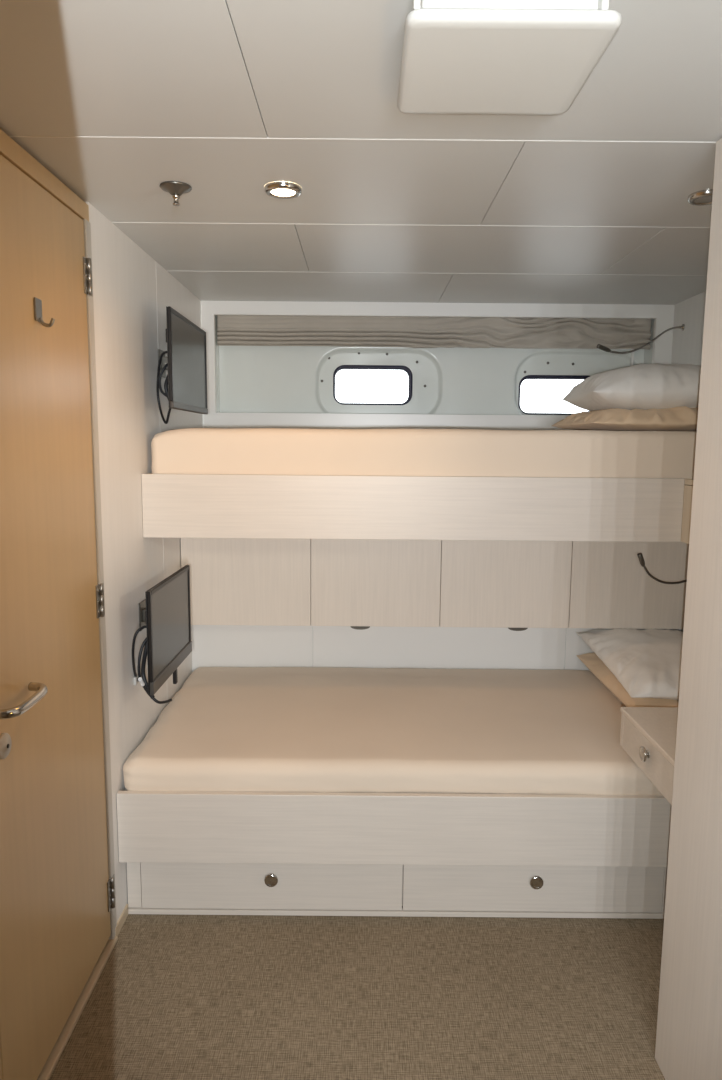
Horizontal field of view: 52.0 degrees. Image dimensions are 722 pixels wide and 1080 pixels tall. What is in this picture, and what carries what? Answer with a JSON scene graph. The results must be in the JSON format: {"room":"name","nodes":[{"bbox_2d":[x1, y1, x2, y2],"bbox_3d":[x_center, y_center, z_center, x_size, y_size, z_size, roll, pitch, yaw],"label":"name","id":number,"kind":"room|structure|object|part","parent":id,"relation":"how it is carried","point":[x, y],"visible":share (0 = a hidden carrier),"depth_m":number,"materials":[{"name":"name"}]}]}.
{"room":"ship cabin","nodes":[
{"label":"ship cabin","id":0,"kind":"room"},
{"bbox_2d":[0,129,202,1079],"bbox_3d":[-0.758,0.194,1.741,0.060,2.100,3.440,0,7,0],"label":"wall","id":1,"kind":"structure","parent":0,"point":[132,292],"depth_m":2.28,"materials":[{"name":"paint"}]},
{"bbox_2d":[0,155,114,1079],"bbox_3d":[-0.718,0.208,1.742,0.110,2.012,0.681,0,7,0],"label":"door","id":2,"kind":"structure","parent":1,"relation":"in","point":[57,892],"depth_m":1.71,"materials":[{"name":"brown wood"}]},
{"bbox_3d":[-0.697,0.330,1.516,0.066,0.052,0.201,0,7,0],"label":"handle","id":3,"kind":"part","parent":2,"relation":"part of","materials":[{"name":"silver metal"}]},
{"bbox_2d":[34,297,54,326],"bbox_3d":[-0.703,-0.507,1.651,0.038,0.062,0.034,0,7,0],"label":"coat hook","id":4,"kind":"object","parent":2,"relation":"attached to","point":[37,302],"visible":1,"depth_m":1.65,"materials":[{"name":"silver metal"}]},
{"bbox_3d":[-0.720,-0.513,1.650,0.004,0.050,0.034,0,7,0],"label":"plate","id":5,"kind":"part","parent":4,"relation":"part of","materials":[{"name":"silver metal"}]},
{"bbox_2d":[37,936,117,1079],"bbox_3d":[-0.756,1.268,1.576,0.062,0.013,1.272,0,7,0],"label":"trim","id":6,"kind":"structure","parent":1,"relation":"attached to","point":[64,1036],"depth_m":1.91,"materials":[{"name":"brown wood"}]},
{"bbox_2d":[82,219,116,938],"bbox_3d":[-0.751,0.177,2.074,0.054,2.047,0.035,0,7,0],"label":"trim","id":7,"kind":"structure","parent":1,"relation":"attached to","point":[87,226],"depth_m":2.05,"materials":[{"name":"grey wood"}]},
{"bbox_2d":[115,904,127,935],"bbox_3d":[-0.738,1.167,2.265,0.016,0.035,0.120,0,7,0],"label":"baseboard","id":8,"kind":"structure","parent":1,"relation":"attached to","point":[120,922],"depth_m":2.26,"materials":[{"name":"brown wood"}]},
{"bbox_2d":[133,674,138,684],"bbox_3d":[-0.721,0.451,2.390,0.018,0.027,0.044,0,7,0],"label":"power socket","id":9,"kind":"object","parent":1,"relation":"attached to","point":[135,679],"visible":0.59,"depth_m":2.37,"materials":[{"name":"grey plastic"}]},
{"bbox_2d":[132,565,191,703],"bbox_3d":[-0.666,0.318,2.403,0.124,0.402,0.470,0,7,0],"label":"television","id":10,"kind":"object","parent":1,"relation":"attached to","point":[165,612],"visible":1,"depth_m":2.33,"materials":[{"name":"black plastic"}]},
{"bbox_2d":[156,306,207,423],"bbox_3d":[-0.657,-0.588,2.601,0.126,0.358,0.540,0,7,0],"label":"television","id":11,"kind":"object","parent":1,"relation":"attached to","point":[185,385],"visible":1,"depth_m":2.54,"materials":[{"name":"black plastic"}]},
{"bbox_2d":[141,474,693,543],"bbox_3d":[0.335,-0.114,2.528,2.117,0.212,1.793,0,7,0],"label":"bunk bed","id":12,"kind":"object","parent":1,"relation":"attached to","point":[247,506],"visible":0.98,"depth_m":2.45,"materials":[{"name":"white wood"}]},
{"bbox_2d":[151,428,696,484],"bbox_3d":[0.340,-0.262,2.928,2.107,0.340,0.943,0,7,0],"label":"mattress","id":13,"kind":"object","parent":12,"relation":"on","point":[251,451],"visible":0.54,"depth_m":2.46,"materials":[{"name":"beige fabric"}]},
{"bbox_2d":[552,406,697,431],"bbox_3d":[1.089,-0.458,2.803,0.617,0.102,0.521,0,7,0],"label":"pillow","id":14,"kind":"object","parent":13,"relation":"on","point":[682,418],"visible":0.67,"depth_m":2.59,"materials":[{"name":"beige fabric"}]},
{"bbox_2d":[562,364,700,410],"bbox_3d":[1.104,-0.569,2.809,0.565,0.191,0.500,1,8,3],"label":"pillow","id":15,"kind":"object","parent":14,"relation":"on","point":[640,386],"visible":0.64,"depth_m":2.60,"materials":[{"name":"white fabric"}]},
{"bbox_3d":[1.228,-0.044,2.054,0.326,0.208,0.838,0,7,0],"label":"return panel","id":16,"kind":"part","parent":12,"relation":"part of","materials":[{"name":"beige wood"}]},
{"bbox_2d":[201,301,674,429],"bbox_3d":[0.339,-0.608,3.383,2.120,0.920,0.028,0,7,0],"label":"trim","id":17,"kind":"structure","parent":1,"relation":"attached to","point":[663,315],"depth_m":3.33,"materials":[{"name":"white"}]},
{"bbox_2d":[49,906,664,1079],"bbox_3d":[0.312,1.445,0.543,2.260,0.050,6.300,0,7,0],"label":"floor","id":18,"kind":"structure","parent":0,"point":[175,997],"depth_m":1.98,"materials":[{"name":"carpet"}]},
{"bbox_2d":[117,790,671,918],"bbox_3d":[0.326,0.914,2.737,2.116,0.430,1.009,0,7,0],"label":"bunk bed","id":19,"kind":"object","parent":18,"relation":"on","point":[184,852],"visible":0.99,"depth_m":2.23,"materials":[{"name":"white wood"}]},
{"bbox_3d":[-0.279,1.057,2.304,0.043,0.043,0.018,0,7,0],"label":"knob","id":20,"kind":"part","parent":19,"relation":"part of","materials":[{"name":"silver metal"}]},
{"bbox_3d":[-0.279,1.067,2.324,0.817,0.188,0.019,0,7,0],"label":"drawer","id":21,"kind":"part","parent":19,"relation":"part of","materials":[{"name":"white wood"}]},
{"bbox_2d":[123,667,661,794],"bbox_3d":[0.327,0.663,2.709,2.117,0.128,0.997,0,7,0],"label":"mattress","id":22,"kind":"object","parent":19,"relation":"on","point":[226,729],"visible":0.79,"depth_m":2.43,"materials":[{"name":"beige fabric"}]},
{"bbox_2d":[576,652,678,706],"bbox_3d":[1.150,0.551,2.759,0.455,0.117,0.840,0,7,0],"label":"pillow","id":23,"kind":"object","parent":22,"relation":"on","point":[592,662],"visible":0.25,"depth_m":2.72,"materials":[{"name":"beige fabric"}]},
{"bbox_2d":[577,628,682,699],"bbox_3d":[1.139,0.445,2.778,0.493,0.142,0.711,0,7,0],"label":"pillow","id":24,"kind":"object","parent":23,"relation":"on","point":[646,662],"visible":0.7,"depth_m":2.67,"materials":[{"name":"white fabric"}]},
{"bbox_3d":[0.539,1.074,2.324,0.814,0.188,0.019,0,7,0],"label":"drawer","id":25,"kind":"part","parent":19,"relation":"part of","materials":[{"name":"white wood"}]},
{"bbox_3d":[0.546,1.064,2.304,0.043,0.043,0.018,0,7,0],"label":"knob","id":26,"kind":"part","parent":19,"relation":"part of","materials":[{"name":"silver metal"}]},
{"bbox_2d":[655,138,721,1079],"bbox_3d":[1.056,0.289,1.156,0.668,2.096,1.020,0,7,0],"label":"wall","id":27,"kind":"structure","parent":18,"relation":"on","point":[689,1019],"depth_m":1.56,"materials":[{"name":"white wood"}]},
{"bbox_2d":[0,0,721,304],"bbox_3d":[0.330,-0.704,0.361,2.260,0.061,6.500,0,7,0],"label":"ceiling","id":28,"kind":"structure","parent":0,"point":[587,203],"depth_m":1.60,"materials":[{"name":"grey"}]},
{"bbox_2d":[159,181,191,205],"bbox_3d":[-0.458,-0.851,1.830,0.078,0.044,0.078,0,7,0],"label":"sprinkler","id":29,"kind":"object","parent":28,"relation":"attached to","point":[176,189],"visible":1,"depth_m":1.81,"materials":[{"name":"grey metal"}]},
{"bbox_3d":[-0.458,-0.843,1.831,0.018,0.026,0.018,0,7,0],"label":"stem","id":30,"kind":"part","parent":29,"relation":"part of","materials":[{"name":"silver metal"}]},
{"bbox_2d":[265,182,301,198],"bbox_3d":[-0.193,-0.865,1.833,0.091,0.012,0.091,0,7,0],"label":"recessed light","id":31,"kind":"object","parent":28,"relation":"in","point":[282,190],"visible":1,"depth_m":1.82,"materials":[{"name":"silver metal"}]},
{"bbox_2d":[397,0,621,114],"bbox_3d":[0.213,-0.754,1.158,0.300,0.050,0.300,0,7,0],"label":"ventilation unit","id":32,"kind":"object","parent":28,"relation":"attached to","point":[496,57],"visible":1,"depth_m":1.10,"materials":[{"name":"white plastic"}]},
{"bbox_2d":[688,189,712,205],"bbox_3d":[0.869,-0.860,1.858,0.091,0.012,0.091,0,7,0],"label":"recessed light","id":33,"kind":"object","parent":28,"relation":"in","point":[703,197],"visible":0.62,"depth_m":1.85,"materials":[{"name":"silver metal"}]},
{"bbox_2d":[219,346,643,414],"bbox_3d":[0.331,-0.789,3.536,2.385,1.000,0.088,0,7,0],"label":"wall","id":34,"kind":"structure","parent":0,"point":[275,379],"depth_m":3.50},
{"bbox_2d":[321,352,425,404],"bbox_3d":[0.060,-0.773,3.550,0.504,0.249,0.061,0,7,0],"label":"window","id":35,"kind":"structure","parent":34,"relation":"in","point":[352,384],"depth_m":3.57,"materials":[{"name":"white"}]},
{"bbox_3d":[0.056,-0.745,3.579,0.366,0.174,0.005,0,7,0],"label":"pane","id":36,"kind":"part","parent":35,"relation":"part of","materials":[{"name":"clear glass"}]},
{"bbox_2d":[217,315,651,349],"bbox_3d":[0.333,-0.949,3.369,1.974,0.148,0.033,0,7,0],"label":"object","id":37,"kind":"object","parent":34,"relation":"hanging from","point":[233,330],"visible":0.97,"depth_m":3.37,"materials":[{"name":"wood"}]},
{"bbox_2d":[518,362,589,414],"bbox_3d":[0.976,-0.726,3.555,0.447,0.249,0.061,0,7,0],"label":"window","id":38,"kind":"structure","parent":34,"relation":"in","point":[538,394],"depth_m":3.58,"materials":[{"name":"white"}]},
{"bbox_3d":[0.941,-0.698,3.584,0.366,0.174,0.005,0,7,0],"label":"pane","id":39,"kind":"part","parent":38,"relation":"part of","materials":[{"name":"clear glass"}]},
{"bbox_2d":[630,349,633,365],"bbox_3d":[1.275,-0.798,3.484,0.012,0.435,0.014,0,7,0],"label":"trim","id":40,"kind":"structure","parent":34,"relation":"attached to","point":[632,353],"depth_m":3.47,"materials":[{"name":"white"}]},
{"bbox_2d":[191,625,682,671],"bbox_3d":[0.328,0.695,3.239,2.120,0.735,0.037,0,7,0],"label":"wall","id":41,"kind":"structure","parent":0,"point":[439,647],"depth_m":3.19,"materials":[{"name":"white"}]},
{"bbox_2d":[181,538,688,630],"bbox_3d":[0.333,0.119,3.219,2.116,0.438,0.480,0,7,0],"label":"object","id":42,"kind":"object","parent":41,"relation":"attached to","point":[360,584],"visible":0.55,"depth_m":2.99,"materials":[{"name":"laminate"}]},
{"bbox_3d":[-0.464,0.141,2.991,0.521,0.415,0.018,0,7,0],"label":"door","id":43,"kind":"part","parent":42,"relation":"part of","materials":[{"name":"laminate"}]},
{"bbox_3d":[-0.003,0.357,3.015,0.080,0.013,0.012,0,7,0],"label":"finger pull","id":44,"kind":"part","parent":42,"relation":"part of","materials":[{"name":"grey metal"}]},
{"bbox_3d":[0.060,0.145,2.991,0.522,0.415,0.018,0,7,0],"label":"door","id":45,"kind":"part","parent":42,"relation":"part of","materials":[{"name":"laminate"}]},
{"bbox_3d":[0.584,0.150,2.991,0.523,0.415,0.018,0,7,0],"label":"door","id":46,"kind":"part","parent":42,"relation":"part of","materials":[{"name":"laminate"}]},
{"bbox_3d":[0.638,0.363,3.015,0.080,0.013,0.012,0,7,0],"label":"finger pull","id":47,"kind":"part","parent":42,"relation":"part of","materials":[{"name":"grey metal"}]},
{"bbox_3d":[1.118,0.154,2.991,0.541,0.415,0.018,0,7,0],"label":"fixed panel","id":48,"kind":"part","parent":42,"relation":"part of","materials":[{"name":"laminate"}]},
{"bbox_2d":[671,291,705,365],"bbox_3d":[1.421,0.378,0.487,0.060,2.100,6.470,0,7,0],"label":"wall","id":49,"kind":"structure","parent":0,"point":[687,344],"depth_m":3.16,"materials":[{"name":"grey laminate"}]},
{"bbox_2d":[597,324,684,353],"bbox_3d":[1.191,-0.856,3.134,0.468,0.145,0.027,-3,8,-23],"label":"reading lamp","id":50,"kind":"object","parent":49,"relation":"attached to","point":[601,347],"visible":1,"depth_m":3.13,"materials":[{"name":"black metal"}]},
{"bbox_2d":[620,707,677,804],"bbox_3d":[1.081,0.608,1.995,0.609,0.122,0.553,0,7,0],"label":"drawer","id":51,"kind":"object","parent":49,"relation":"attached to","point":[647,734],"visible":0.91,"depth_m":2.08,"materials":[{"name":"laminate"}]},
{"bbox_3d":[0.786,0.593,2.049,0.018,0.043,0.043,0,7,0],"label":"knob","id":52,"kind":"part","parent":51,"relation":"part of","materials":[{"name":"silver metal"}]},
{"bbox_2d":[637,553,686,583],"bbox_3d":[1.217,0.110,2.824,0.355,0.126,0.036,0,8,-6],"label":"reading lamp","id":53,"kind":"object","parent":49,"relation":"attached to","point":[640,556],"visible":0.78,"depth_m":2.81,"materials":[{"name":"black metal"}]}
]}

